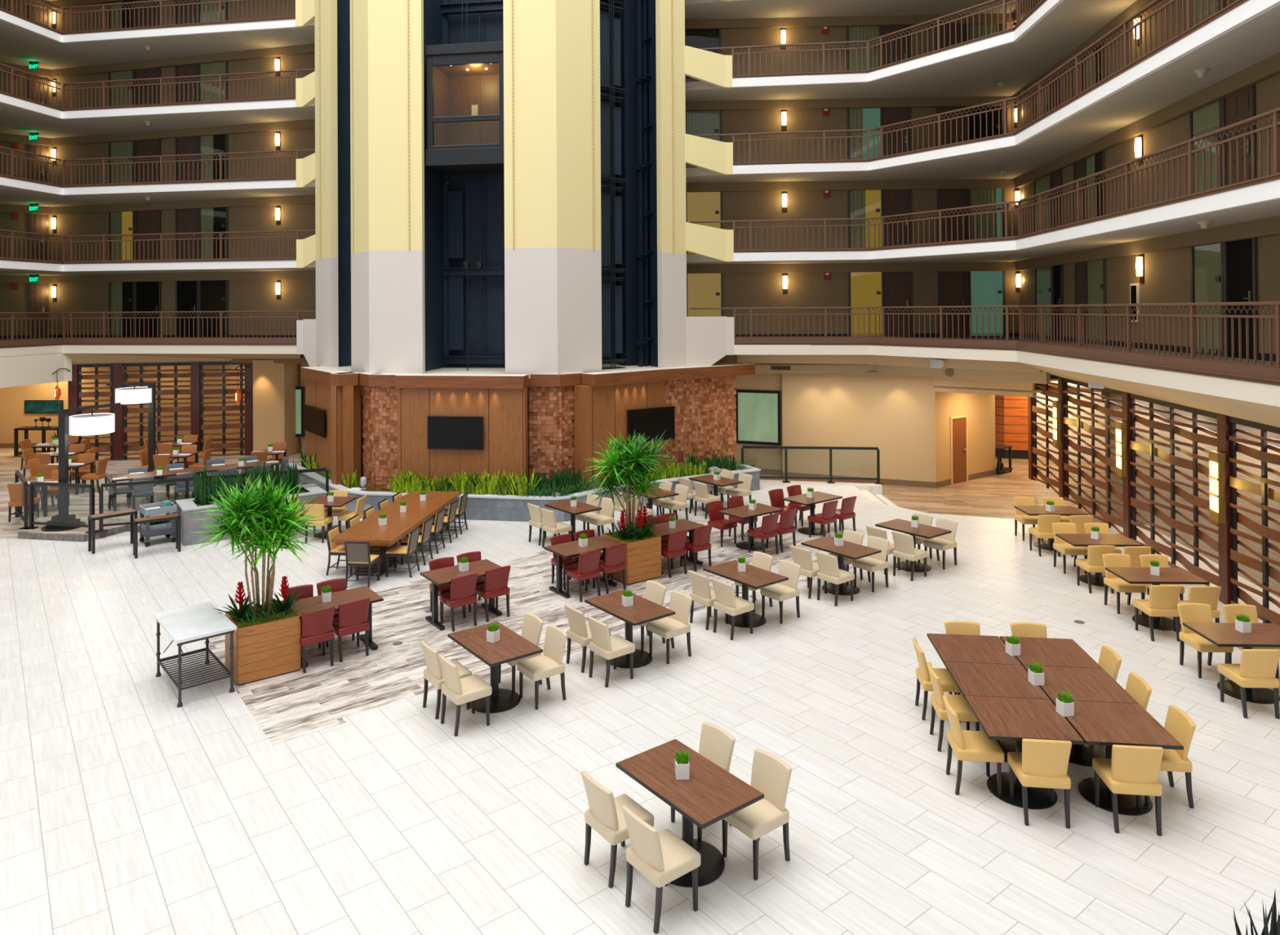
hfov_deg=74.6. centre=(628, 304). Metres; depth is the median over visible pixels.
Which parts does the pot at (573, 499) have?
pot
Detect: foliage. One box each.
[228,594,305,624]
[607,522,654,540]
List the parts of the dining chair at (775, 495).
backrest, seat, leg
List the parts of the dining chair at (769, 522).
leg, seat, leg, backrest, leg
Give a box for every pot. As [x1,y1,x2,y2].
[35,472,44,481]
[52,436,58,444]
[156,466,162,475]
[173,446,179,454]
[177,435,182,443]
[237,457,244,466]
[267,443,272,451]
[320,585,331,602]
[327,491,334,502]
[377,513,386,525]
[400,501,406,512]
[419,489,426,500]
[458,555,468,572]
[486,622,499,643]
[570,495,577,506]
[578,533,587,546]
[622,588,633,606]
[668,515,675,528]
[674,749,690,779]
[713,470,719,479]
[737,555,746,571]
[748,498,756,510]
[806,487,813,497]
[834,532,843,546]
[911,514,919,527]
[1005,634,1020,655]
[1027,662,1044,685]
[1045,500,1054,511]
[1056,689,1074,716]
[1090,525,1100,539]
[1150,559,1159,575]
[1235,613,1251,632]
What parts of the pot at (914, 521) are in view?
pot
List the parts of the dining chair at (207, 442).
seat, backrest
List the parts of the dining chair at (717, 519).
backrest, leg, seat, leg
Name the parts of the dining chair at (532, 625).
leg, leg, seat, backrest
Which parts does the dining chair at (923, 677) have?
leg, backrest, leg, seat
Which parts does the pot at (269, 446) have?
pot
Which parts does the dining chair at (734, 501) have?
backrest, leg, seat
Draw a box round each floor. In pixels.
[0,448,306,535]
[0,480,1279,934]
[0,493,21,537]
[760,456,1146,524]
[920,336,1275,364]
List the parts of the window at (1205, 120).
number plate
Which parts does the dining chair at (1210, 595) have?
leg, seat, backrest, leg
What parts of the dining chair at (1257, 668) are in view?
leg, leg, seat, leg, backrest, leg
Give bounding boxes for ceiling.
[65,353,300,364]
[873,364,1050,383]
[933,381,1101,392]
[1022,362,1279,427]
[1048,373,1058,381]
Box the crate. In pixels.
[141,520,172,530]
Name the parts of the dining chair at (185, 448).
seat, backrest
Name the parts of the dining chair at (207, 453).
seat, backrest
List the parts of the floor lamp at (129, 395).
arm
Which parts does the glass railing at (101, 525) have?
post, plate, rail, rail, post, rail, rail, post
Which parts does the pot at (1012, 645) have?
pot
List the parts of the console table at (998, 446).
leg, leg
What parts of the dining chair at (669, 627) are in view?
leg, leg, seat, leg, backrest, leg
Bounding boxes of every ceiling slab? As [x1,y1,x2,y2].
[0,19,315,69]
[0,101,315,137]
[0,182,315,206]
[0,262,315,275]
[684,0,1024,19]
[684,0,1137,101]
[685,4,1279,182]
[686,199,1279,264]
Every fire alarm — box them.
[11,142,17,149]
[11,212,17,219]
[11,283,17,289]
[822,26,828,34]
[822,108,829,115]
[823,190,829,197]
[823,272,830,279]
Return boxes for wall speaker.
[930,359,944,368]
[1088,380,1106,388]
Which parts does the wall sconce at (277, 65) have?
lamp shade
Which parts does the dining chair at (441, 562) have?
leg, seat, backrest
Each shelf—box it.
[16,449,54,453]
[157,647,231,689]
[995,466,1012,472]
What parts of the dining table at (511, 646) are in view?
plate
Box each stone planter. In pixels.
[175,483,327,546]
[285,462,760,521]
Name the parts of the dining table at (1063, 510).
plate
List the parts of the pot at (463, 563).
pot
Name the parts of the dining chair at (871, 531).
backrest, seat, leg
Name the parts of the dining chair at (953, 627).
backrest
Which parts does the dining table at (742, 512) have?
plate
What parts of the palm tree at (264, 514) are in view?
crown, crown, crown, stem, crown, stem, crown, stem, stem, stem, crown, crown, crown, stem, stem, crown, stem, stem, crown, stem, stem, crown, crown, crown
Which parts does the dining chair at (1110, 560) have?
leg, backrest, leg, seat, leg, leg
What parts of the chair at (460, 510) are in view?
seat, seat frame, leg, panel, leg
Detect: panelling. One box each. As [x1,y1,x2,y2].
[305,378,353,487]
[331,384,360,484]
[396,386,528,490]
[573,385,592,490]
[591,380,665,488]
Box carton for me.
[162,499,171,506]
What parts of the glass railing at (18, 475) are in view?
post, rail, rail, post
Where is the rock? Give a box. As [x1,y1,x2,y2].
[706,466,722,473]
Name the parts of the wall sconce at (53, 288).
lamp shade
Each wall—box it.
[0,0,53,335]
[0,352,63,387]
[0,363,301,443]
[53,0,315,363]
[63,353,71,381]
[295,0,304,27]
[295,78,304,107]
[296,158,304,187]
[296,239,302,267]
[296,320,303,354]
[302,0,315,27]
[302,71,315,107]
[302,152,315,187]
[302,234,315,267]
[302,319,315,366]
[314,0,338,367]
[337,0,449,367]
[350,0,425,373]
[360,385,529,479]
[362,385,376,489]
[371,386,397,491]
[423,0,528,401]
[502,0,601,377]
[528,386,563,481]
[555,385,574,478]
[600,0,650,364]
[655,0,686,368]
[664,375,736,469]
[684,45,724,88]
[684,133,725,174]
[685,222,725,262]
[685,315,726,366]
[715,23,1020,364]
[724,55,732,88]
[724,142,733,174]
[724,229,733,262]
[726,316,734,355]
[735,373,782,470]
[737,354,866,364]
[755,364,873,373]
[782,371,936,481]
[866,355,1043,372]
[935,391,995,481]
[995,395,1004,457]
[1004,395,1028,458]
[1018,0,1279,354]
[1036,391,1105,462]
[1101,391,1279,447]
[1104,403,1279,597]
[1278,74,1279,107]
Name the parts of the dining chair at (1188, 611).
leg, backrest, leg, seat, leg, leg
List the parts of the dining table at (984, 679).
plate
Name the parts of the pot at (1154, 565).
pot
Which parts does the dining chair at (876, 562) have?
leg, leg, seat, leg, backrest, leg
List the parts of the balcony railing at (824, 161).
post, post, handrail, scallop trim, rail, post, scallop trim, post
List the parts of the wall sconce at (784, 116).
lamp shade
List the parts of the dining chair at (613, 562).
leg, leg, leg, seat, backrest, leg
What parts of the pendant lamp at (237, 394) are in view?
lamp shade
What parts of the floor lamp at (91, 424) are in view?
arm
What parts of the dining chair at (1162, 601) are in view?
leg, leg, seat, leg, backrest, leg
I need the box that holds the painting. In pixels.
[24,400,63,413]
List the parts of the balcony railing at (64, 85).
post, post, scallop trim, post, scallop trim, post, rail, handrail, scallop trim, post, scallop trim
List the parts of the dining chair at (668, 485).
leg, seat, backrest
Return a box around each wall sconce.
[50,11,55,27]
[51,79,56,96]
[51,147,56,164]
[51,216,56,232]
[51,284,56,301]
[274,57,279,75]
[275,132,279,150]
[275,206,280,224]
[275,280,280,298]
[780,28,786,48]
[781,110,786,130]
[782,191,787,212]
[782,273,787,293]
[1013,106,1017,127]
[1014,189,1020,208]
[1015,271,1021,292]
[1133,15,1142,45]
[1134,134,1142,164]
[1135,253,1144,283]
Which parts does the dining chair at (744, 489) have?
seat, backrest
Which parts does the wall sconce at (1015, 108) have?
lamp shade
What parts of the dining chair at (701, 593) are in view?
leg, backrest, seat, leg, leg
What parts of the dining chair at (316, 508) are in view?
leg, backrest, seat, leg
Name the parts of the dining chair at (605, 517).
seat, backrest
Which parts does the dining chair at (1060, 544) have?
leg, leg, backrest, seat, leg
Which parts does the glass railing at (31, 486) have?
post, rail, rail, post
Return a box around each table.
[13,426,58,456]
[15,479,58,517]
[31,441,78,453]
[46,450,84,481]
[53,461,94,494]
[88,508,137,553]
[110,466,200,511]
[133,512,181,558]
[151,451,199,478]
[153,600,236,706]
[155,440,199,467]
[196,459,279,478]
[258,448,287,470]
[290,585,383,666]
[302,496,356,538]
[330,490,461,576]
[419,559,502,630]
[447,621,542,712]
[543,535,619,598]
[544,499,601,541]
[584,589,675,668]
[615,738,764,887]
[622,486,679,524]
[649,518,706,574]
[688,474,743,511]
[702,560,788,627]
[718,502,783,550]
[782,491,842,534]
[800,535,881,595]
[875,518,951,572]
[926,633,1021,664]
[943,661,1048,761]
[964,695,1084,808]
[995,444,1012,474]
[1000,635,1102,668]
[1013,505,1088,550]
[1023,664,1138,766]
[1051,699,1183,815]
[1055,533,1142,586]
[1105,566,1209,630]
[1182,622,1279,703]
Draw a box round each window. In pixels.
[107,0,133,29]
[108,70,133,106]
[108,140,134,183]
[108,211,134,260]
[108,281,134,337]
[197,0,227,22]
[198,61,227,102]
[198,133,228,180]
[198,207,228,258]
[198,280,228,337]
[295,386,304,436]
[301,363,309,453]
[684,28,721,82]
[685,110,721,168]
[735,389,781,445]
[846,26,881,71]
[847,107,882,159]
[847,190,883,248]
[848,271,884,336]
[965,23,1003,41]
[966,106,1004,140]
[967,188,1004,239]
[968,271,1005,337]
[1032,86,1048,120]
[1033,173,1051,231]
[1034,266,1052,339]
[1082,42,1104,89]
[1084,151,1106,219]
[1084,258,1106,345]
[1188,98,1222,192]
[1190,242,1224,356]
[1192,0,1220,26]
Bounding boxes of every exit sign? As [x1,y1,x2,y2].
[29,61,39,71]
[29,132,39,141]
[29,203,39,212]
[29,274,39,283]
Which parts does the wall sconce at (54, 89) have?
lamp shade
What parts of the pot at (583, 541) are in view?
pot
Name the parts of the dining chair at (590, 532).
backrest, seat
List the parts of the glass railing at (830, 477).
post, rail, rail, post, rail, rail, post, rail, rail, post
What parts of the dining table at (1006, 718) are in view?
plate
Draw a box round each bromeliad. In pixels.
[213,581,260,617]
[267,575,302,610]
[301,453,314,468]
[311,459,319,473]
[341,470,356,488]
[350,475,360,487]
[389,474,400,492]
[391,468,413,486]
[394,476,408,493]
[395,470,411,484]
[397,474,418,493]
[404,471,426,490]
[414,472,425,489]
[414,474,427,490]
[417,476,431,490]
[422,473,448,490]
[424,482,435,490]
[433,476,453,488]
[434,475,450,486]
[434,479,450,491]
[438,474,459,491]
[447,476,455,491]
[448,472,463,487]
[449,474,464,491]
[449,479,461,491]
[450,471,474,493]
[459,470,476,484]
[462,472,480,491]
[464,484,475,493]
[466,473,484,484]
[470,481,479,494]
[471,472,489,485]
[473,468,497,493]
[478,475,494,494]
[480,469,506,493]
[484,479,495,493]
[491,480,508,494]
[494,479,511,495]
[502,468,524,493]
[506,481,518,495]
[508,467,541,496]
[509,480,529,495]
[612,510,639,538]
[627,509,652,537]
[631,505,655,533]
[650,468,662,479]
[651,465,665,477]
[653,466,667,475]
[660,470,668,479]
[662,460,675,474]
[666,463,679,477]
[666,464,681,478]
[677,462,689,476]
[680,462,693,475]
[684,457,697,475]
[688,463,698,475]
[695,459,706,474]
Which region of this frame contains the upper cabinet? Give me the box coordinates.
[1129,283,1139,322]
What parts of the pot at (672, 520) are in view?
pot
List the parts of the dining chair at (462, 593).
leg, leg, seat, backrest, leg, leg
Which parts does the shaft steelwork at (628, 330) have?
steel panel, steel panel, steel panel, steel panel, steel panel, steel panel, steel panel, steel panel, guide rail, guide rail, guide rail, guide rail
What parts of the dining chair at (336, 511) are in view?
seat, backrest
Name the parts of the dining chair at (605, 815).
leg, backrest, leg, seat, leg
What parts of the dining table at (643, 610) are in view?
plate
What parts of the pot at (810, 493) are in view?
pot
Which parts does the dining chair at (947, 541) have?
leg, seat, leg, backrest, leg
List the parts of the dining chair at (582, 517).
leg, seat, backrest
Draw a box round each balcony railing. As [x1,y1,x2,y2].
[0,0,62,35]
[0,62,62,111]
[0,146,62,187]
[0,229,62,264]
[0,311,62,348]
[62,0,295,35]
[62,68,315,111]
[62,149,315,187]
[62,229,315,264]
[62,310,315,345]
[689,217,870,253]
[690,306,871,345]
[692,128,869,165]
[699,40,868,78]
[866,0,1016,72]
[867,96,1017,162]
[868,200,1017,251]
[869,305,1019,350]
[1013,0,1047,31]
[1013,0,1248,135]
[1014,106,1279,239]
[1015,301,1279,385]
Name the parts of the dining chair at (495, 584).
leg, seat, leg, backrest, leg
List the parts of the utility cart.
post, post, post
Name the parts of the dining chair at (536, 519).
leg, backrest, leg, seat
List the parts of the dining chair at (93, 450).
backrest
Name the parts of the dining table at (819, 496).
plate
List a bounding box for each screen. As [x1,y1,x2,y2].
[67,361,253,461]
[1027,373,1279,625]
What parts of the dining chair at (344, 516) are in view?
leg, seat, backrest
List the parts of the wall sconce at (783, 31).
lamp shade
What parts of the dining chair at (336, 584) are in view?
backrest, seat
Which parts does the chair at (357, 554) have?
leg, rail, leg, panel, seat, seat frame, leg, leg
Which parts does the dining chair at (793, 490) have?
backrest, seat, leg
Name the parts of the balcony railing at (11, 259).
post, rail, handrail, scallop trim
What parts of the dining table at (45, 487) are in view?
leg, leg, leg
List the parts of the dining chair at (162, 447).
backrest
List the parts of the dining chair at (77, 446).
backrest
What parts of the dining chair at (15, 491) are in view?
leg, backrest, seat, leg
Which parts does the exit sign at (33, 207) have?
sign panel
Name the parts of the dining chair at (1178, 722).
leg, leg, seat, backrest, leg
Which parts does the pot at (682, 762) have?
pot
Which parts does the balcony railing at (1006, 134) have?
post, scallop trim, post, rail, handrail, scallop trim, post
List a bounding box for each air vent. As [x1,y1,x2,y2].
[770,365,791,369]
[945,368,954,377]
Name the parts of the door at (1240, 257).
handle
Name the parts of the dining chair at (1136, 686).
leg, backrest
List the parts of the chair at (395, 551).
leg, leg, seat frame, seat, leg, rail, panel, leg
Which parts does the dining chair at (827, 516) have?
leg, seat, leg, backrest, leg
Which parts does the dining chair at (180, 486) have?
seat, backrest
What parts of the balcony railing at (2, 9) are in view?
post, rail, scallop trim, handrail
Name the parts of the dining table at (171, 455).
leg, leg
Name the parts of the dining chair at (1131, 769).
leg, leg, seat, backrest, leg, leg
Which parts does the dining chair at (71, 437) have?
backrest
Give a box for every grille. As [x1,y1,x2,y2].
[930,360,940,367]
[1088,380,1102,387]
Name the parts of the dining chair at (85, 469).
leg, seat, backrest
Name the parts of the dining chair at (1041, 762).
leg, leg, seat, backrest, leg, leg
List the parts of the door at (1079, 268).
handle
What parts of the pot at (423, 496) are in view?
pot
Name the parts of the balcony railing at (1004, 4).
post, scallop trim, handrail, post, rail, scallop trim, post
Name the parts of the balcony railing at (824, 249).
post, post, handrail, scallop trim, rail, post, scallop trim, post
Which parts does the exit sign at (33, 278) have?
sign panel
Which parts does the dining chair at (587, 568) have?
leg, leg, seat, leg, backrest, leg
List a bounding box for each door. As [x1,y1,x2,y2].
[29,75,48,104]
[29,143,48,182]
[29,213,48,260]
[29,283,48,337]
[31,5,47,26]
[133,0,159,26]
[133,67,160,105]
[133,138,160,182]
[134,209,160,259]
[134,281,161,337]
[174,0,197,24]
[174,64,198,102]
[174,136,198,181]
[175,208,198,258]
[175,280,198,337]
[685,191,722,253]
[686,273,723,316]
[881,25,910,65]
[882,107,911,155]
[883,189,911,246]
[884,271,912,337]
[935,24,965,50]
[936,106,967,146]
[937,188,968,242]
[937,271,968,337]
[950,414,968,484]
[1049,74,1061,111]
[1050,168,1062,227]
[1051,264,1063,341]
[1072,57,1083,97]
[1073,159,1084,222]
[1074,261,1085,342]
[1221,84,1257,186]
[1222,237,1258,359]
[1223,0,1235,8]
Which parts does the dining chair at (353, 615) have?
leg, seat, backrest, leg, leg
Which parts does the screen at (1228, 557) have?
post, post, post, post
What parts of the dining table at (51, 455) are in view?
leg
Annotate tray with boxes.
[138,502,177,515]
[138,525,175,537]
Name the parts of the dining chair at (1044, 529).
leg, leg, seat, backrest, leg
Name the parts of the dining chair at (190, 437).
backrest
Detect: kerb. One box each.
[17,532,84,542]
[84,524,127,541]
[127,524,171,535]
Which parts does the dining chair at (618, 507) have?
backrest, seat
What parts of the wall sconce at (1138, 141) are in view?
lamp shade, plate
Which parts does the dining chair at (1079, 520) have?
backrest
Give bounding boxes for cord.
[318,0,320,258]
[351,0,353,253]
[407,0,409,249]
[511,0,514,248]
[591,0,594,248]
[671,0,674,252]
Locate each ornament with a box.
[39,416,45,427]
[45,417,51,427]
[995,461,1004,468]
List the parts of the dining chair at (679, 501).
seat, backrest, leg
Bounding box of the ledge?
[319,362,737,373]
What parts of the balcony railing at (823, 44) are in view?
post, post, handrail, scallop trim, rail, post, scallop trim, post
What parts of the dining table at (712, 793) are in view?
plate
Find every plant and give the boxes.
[48,432,57,451]
[192,464,207,504]
[198,473,211,505]
[202,468,216,503]
[212,471,225,503]
[217,468,230,501]
[228,471,241,496]
[235,466,248,499]
[245,469,258,493]
[248,457,264,484]
[258,460,273,490]
[268,465,280,490]
[278,460,294,494]
[288,465,298,493]
[290,459,300,491]
[300,448,305,467]
[310,452,315,468]
[522,469,529,489]
[529,470,543,485]
[533,475,539,495]
[536,472,552,495]
[542,470,555,487]
[548,473,561,489]
[551,469,563,491]
[553,468,568,480]
[556,475,568,492]
[561,467,574,493]
[569,466,582,479]
[572,471,582,492]
[684,452,695,464]
[688,457,700,474]
[706,455,715,473]
[711,453,719,467]
[718,456,727,468]
[719,453,727,467]
[723,453,736,470]
[1231,891,1279,934]
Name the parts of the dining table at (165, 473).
leg, leg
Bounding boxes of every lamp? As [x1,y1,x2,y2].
[40,402,120,531]
[52,368,70,399]
[106,382,165,484]
[232,364,249,403]
[1052,400,1061,446]
[1115,420,1127,477]
[1208,450,1226,523]
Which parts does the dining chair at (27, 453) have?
seat, backrest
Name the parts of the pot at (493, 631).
pot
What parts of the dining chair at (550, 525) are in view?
leg, backrest, seat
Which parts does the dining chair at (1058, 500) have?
backrest, seat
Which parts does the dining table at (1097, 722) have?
plate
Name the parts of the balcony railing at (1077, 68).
post, scallop trim, post, scallop trim, post, handrail, rail, scallop trim, post, scallop trim, post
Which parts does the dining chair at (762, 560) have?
leg, seat, leg, backrest, leg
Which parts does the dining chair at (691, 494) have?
backrest, leg, seat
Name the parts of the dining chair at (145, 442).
backrest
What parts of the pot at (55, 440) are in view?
pot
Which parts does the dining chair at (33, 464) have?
seat, backrest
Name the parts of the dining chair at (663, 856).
leg, backrest, leg, seat, leg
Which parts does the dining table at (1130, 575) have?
plate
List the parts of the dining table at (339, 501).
plate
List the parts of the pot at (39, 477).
pot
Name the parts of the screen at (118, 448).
post, post, post, post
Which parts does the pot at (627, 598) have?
pot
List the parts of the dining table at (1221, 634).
plate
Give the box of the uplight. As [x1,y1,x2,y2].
[360,476,366,489]
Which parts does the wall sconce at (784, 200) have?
lamp shade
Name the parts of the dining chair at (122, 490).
backrest, leg, seat, leg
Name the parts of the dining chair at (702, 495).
leg, backrest, leg, seat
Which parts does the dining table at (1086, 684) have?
plate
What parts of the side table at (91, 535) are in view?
leg, leg, frame, leg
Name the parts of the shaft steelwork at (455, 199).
pulley motor, steel panel, steel panel, pulley motor, pulley motor, guide rail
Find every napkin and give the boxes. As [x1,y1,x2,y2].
[35,443,49,444]
[69,462,84,465]
[111,476,127,479]
[129,471,144,474]
[169,467,183,470]
[211,463,225,466]
[271,450,284,452]
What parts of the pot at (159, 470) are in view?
pot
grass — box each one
[516,478,550,496]
[524,483,555,497]
[541,481,555,496]
[542,476,568,496]
[549,480,573,496]
[551,481,573,495]
[564,479,585,493]
[571,472,593,492]
[575,474,600,491]
[583,471,602,488]
[703,459,719,473]
[731,455,752,470]
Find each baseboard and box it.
[0,334,296,338]
[0,443,244,448]
[688,253,1275,361]
[760,468,782,475]
[782,471,936,488]
[936,479,951,488]
[968,468,995,480]
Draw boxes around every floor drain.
[392,640,402,644]
[1074,619,1084,623]
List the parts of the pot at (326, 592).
pot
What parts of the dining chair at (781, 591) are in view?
leg, seat, leg, backrest, leg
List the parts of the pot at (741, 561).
pot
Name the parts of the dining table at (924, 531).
plate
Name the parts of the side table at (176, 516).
leg, leg, frame, leg, leg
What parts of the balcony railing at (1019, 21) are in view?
post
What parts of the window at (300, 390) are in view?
frosted pane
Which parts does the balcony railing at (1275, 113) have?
post, scallop trim, post, scallop trim, post, scallop trim, post, rail, scallop trim, post, scallop trim, post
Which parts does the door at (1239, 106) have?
handle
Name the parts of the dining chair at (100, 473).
leg, seat, leg, backrest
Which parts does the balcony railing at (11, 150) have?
post, rail, handrail, scallop trim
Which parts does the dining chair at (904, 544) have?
leg, backrest, leg, seat, leg, leg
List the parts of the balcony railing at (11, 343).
post, rail, handrail, scallop trim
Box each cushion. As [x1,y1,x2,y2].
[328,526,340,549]
[349,515,359,526]
[365,507,374,517]
[379,499,388,509]
[394,493,401,501]
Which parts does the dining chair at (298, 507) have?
backrest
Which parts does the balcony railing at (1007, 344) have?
post, scallop trim, post, rail, handrail, scallop trim, post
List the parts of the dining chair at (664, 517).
backrest, seat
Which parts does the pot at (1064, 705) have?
pot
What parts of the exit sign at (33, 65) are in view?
sign panel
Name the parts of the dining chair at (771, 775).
leg, leg, seat, backrest, leg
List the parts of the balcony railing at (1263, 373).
post, scallop trim, post, scallop trim, post, scallop trim, post, handrail, rail, scallop trim, post, scallop trim, post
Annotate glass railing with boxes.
[11,470,29,528]
[27,481,97,533]
[94,467,328,532]
[741,445,882,484]
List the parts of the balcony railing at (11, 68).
post, rail, handrail, scallop trim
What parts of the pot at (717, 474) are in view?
pot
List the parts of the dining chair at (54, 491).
leg, leg, seat, backrest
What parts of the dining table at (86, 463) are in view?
leg, leg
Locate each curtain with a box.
[110,1,121,29]
[111,212,122,260]
[111,282,122,336]
[200,135,213,180]
[200,208,213,258]
[849,108,862,159]
[849,190,866,248]
[1085,50,1093,89]
[1086,155,1095,218]
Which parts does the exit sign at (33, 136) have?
sign panel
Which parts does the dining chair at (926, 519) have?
seat, backrest, leg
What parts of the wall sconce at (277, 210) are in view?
lamp shade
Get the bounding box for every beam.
[0,0,132,9]
[0,43,315,78]
[0,119,315,146]
[0,194,315,214]
[0,270,315,283]
[684,0,1037,30]
[685,0,1158,111]
[685,52,1279,191]
[686,215,1279,273]
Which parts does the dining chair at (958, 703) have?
leg, backrest, leg, seat, leg, leg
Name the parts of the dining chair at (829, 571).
leg, backrest, leg, seat, leg, leg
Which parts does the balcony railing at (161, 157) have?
post, post, scallop trim, post, scallop trim, post, rail, handrail, scallop trim, post, scallop trim, post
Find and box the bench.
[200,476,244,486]
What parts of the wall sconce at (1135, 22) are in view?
lamp shade, plate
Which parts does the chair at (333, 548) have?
leg, rail, seat frame, seat, leg, leg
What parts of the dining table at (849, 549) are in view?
plate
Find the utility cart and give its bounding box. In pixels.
[138,502,177,546]
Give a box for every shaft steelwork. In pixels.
[440,0,505,370]
[600,0,657,368]
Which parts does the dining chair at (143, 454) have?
backrest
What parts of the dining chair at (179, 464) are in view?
leg, leg, seat, backrest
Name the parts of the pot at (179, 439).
pot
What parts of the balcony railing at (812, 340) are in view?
post, post, handrail, scallop trim, rail, post, scallop trim, post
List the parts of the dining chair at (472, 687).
leg, backrest, leg, seat, leg, leg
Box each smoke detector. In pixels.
[144,46,151,50]
[144,120,151,125]
[144,196,151,200]
[997,82,1004,88]
[999,170,1006,176]
[1194,68,1208,78]
[1197,220,1212,228]
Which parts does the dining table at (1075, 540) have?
plate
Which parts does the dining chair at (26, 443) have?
leg, backrest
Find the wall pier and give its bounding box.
[253,360,301,457]
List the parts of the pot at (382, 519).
pot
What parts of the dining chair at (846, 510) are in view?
leg, seat, backrest, leg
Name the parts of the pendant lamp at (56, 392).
lamp shade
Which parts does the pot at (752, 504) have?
pot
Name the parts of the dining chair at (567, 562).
leg, backrest, leg, seat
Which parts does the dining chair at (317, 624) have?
leg, seat, backrest, leg, leg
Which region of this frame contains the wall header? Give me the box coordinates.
[933,377,1035,396]
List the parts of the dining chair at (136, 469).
backrest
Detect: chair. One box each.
[7,483,39,521]
[19,439,44,470]
[22,448,34,477]
[26,457,40,491]
[32,453,58,469]
[39,464,57,498]
[40,469,71,510]
[56,435,79,462]
[69,443,84,471]
[69,453,95,488]
[72,447,97,479]
[80,438,90,453]
[80,457,108,493]
[106,473,131,510]
[128,466,149,504]
[131,476,154,510]
[137,448,148,471]
[143,439,156,454]
[152,454,169,486]
[156,443,178,463]
[165,462,185,499]
[173,471,196,504]
[174,444,197,466]
[179,434,198,452]
[188,448,213,467]
[198,437,212,457]
[206,457,224,479]
[217,467,236,487]
[240,455,257,473]
[250,451,267,460]
[253,464,271,477]
[267,441,287,464]
[275,456,288,479]
[283,584,320,648]
[288,495,306,536]
[299,606,334,672]
[303,503,333,542]
[316,577,354,646]
[321,489,348,531]
[325,524,354,575]
[331,597,369,662]
[337,495,366,533]
[344,541,380,587]
[346,514,359,528]
[363,506,374,518]
[377,497,408,542]
[385,526,420,577]
[391,491,401,502]
[400,516,433,564]
[414,507,445,553]
[420,640,471,719]
[428,556,462,618]
[430,499,457,542]
[438,653,492,736]
[439,573,477,631]
[440,492,467,533]
[456,551,484,611]
[475,564,511,622]
[498,612,543,691]
[516,624,567,709]
[527,502,557,545]
[540,507,572,547]
[550,533,583,589]
[564,549,601,602]
[564,604,610,672]
[573,528,603,583]
[575,493,600,533]
[580,769,653,887]
[586,497,615,536]
[586,615,635,687]
[592,542,626,593]
[611,489,635,522]
[622,804,701,933]
[624,493,653,516]
[624,580,666,649]
[640,516,667,546]
[645,480,672,515]
[647,590,693,663]
[657,512,688,556]
[661,484,688,519]
[661,529,688,577]
[671,721,735,840]
[678,476,703,513]
[680,524,712,571]
[688,569,728,630]
[693,480,720,519]
[706,500,737,546]
[709,469,734,502]
[711,577,754,639]
[722,748,791,879]
[726,472,752,508]
[727,495,757,540]
[734,551,773,612]
[746,512,779,554]
[760,560,800,623]
[766,508,796,552]
[768,488,797,528]
[786,484,815,526]
[790,545,826,598]
[807,499,838,537]
[815,551,854,605]
[827,496,856,534]
[827,529,863,583]
[852,535,889,591]
[866,525,900,573]
[891,530,927,581]
[904,512,933,562]
[912,637,960,721]
[923,517,957,568]
[926,662,979,751]
[942,694,1004,795]
[944,620,980,693]
[1007,737,1071,827]
[1010,622,1046,637]
[1013,496,1043,540]
[1028,514,1061,556]
[1042,496,1070,522]
[1052,522,1087,573]
[1070,515,1093,556]
[1075,545,1115,593]
[1084,522,1121,553]
[1092,744,1164,835]
[1097,644,1121,680]
[1102,553,1146,613]
[1105,671,1151,758]
[1123,546,1151,594]
[1133,584,1181,640]
[1139,554,1184,599]
[1145,704,1195,808]
[1173,586,1221,631]
[1177,602,1233,678]
[1217,648,1279,718]
[1222,603,1279,679]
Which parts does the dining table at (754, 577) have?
plate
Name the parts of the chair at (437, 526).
seat, seat frame, leg, panel, leg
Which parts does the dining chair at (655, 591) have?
leg, leg, seat, backrest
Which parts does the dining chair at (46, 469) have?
backrest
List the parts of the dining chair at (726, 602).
leg, backrest, leg, seat, leg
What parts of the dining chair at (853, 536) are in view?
seat, leg, backrest, leg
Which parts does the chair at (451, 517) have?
seat, seat frame, leg, panel, leg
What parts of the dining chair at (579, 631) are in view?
leg, backrest, leg, seat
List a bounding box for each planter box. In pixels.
[225,600,301,684]
[602,528,661,584]
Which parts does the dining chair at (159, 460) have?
backrest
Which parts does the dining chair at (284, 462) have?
backrest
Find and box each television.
[304,404,325,437]
[426,415,484,449]
[626,405,675,443]
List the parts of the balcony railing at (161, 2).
post, post, scallop trim, post, handrail, scallop trim, rail, post, scallop trim, post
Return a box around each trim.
[0,10,296,43]
[0,93,296,119]
[0,177,296,195]
[0,260,296,271]
[0,345,296,357]
[301,366,358,386]
[330,371,358,386]
[358,372,382,386]
[368,373,404,386]
[395,373,528,388]
[528,373,559,386]
[560,372,583,386]
[582,368,667,386]
[664,363,755,380]
[732,0,1063,88]
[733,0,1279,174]
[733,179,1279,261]
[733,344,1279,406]
[867,489,899,506]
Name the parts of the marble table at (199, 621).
leg, leg, apron frame, leg, leg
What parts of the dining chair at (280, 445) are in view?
seat, backrest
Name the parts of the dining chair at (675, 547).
leg, leg, seat, backrest, leg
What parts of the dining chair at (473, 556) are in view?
backrest, seat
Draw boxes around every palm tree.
[190,471,321,616]
[582,428,677,537]
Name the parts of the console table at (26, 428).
leg, leg, leg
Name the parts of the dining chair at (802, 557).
backrest, seat, leg, leg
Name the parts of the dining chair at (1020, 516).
leg, leg, backrest, seat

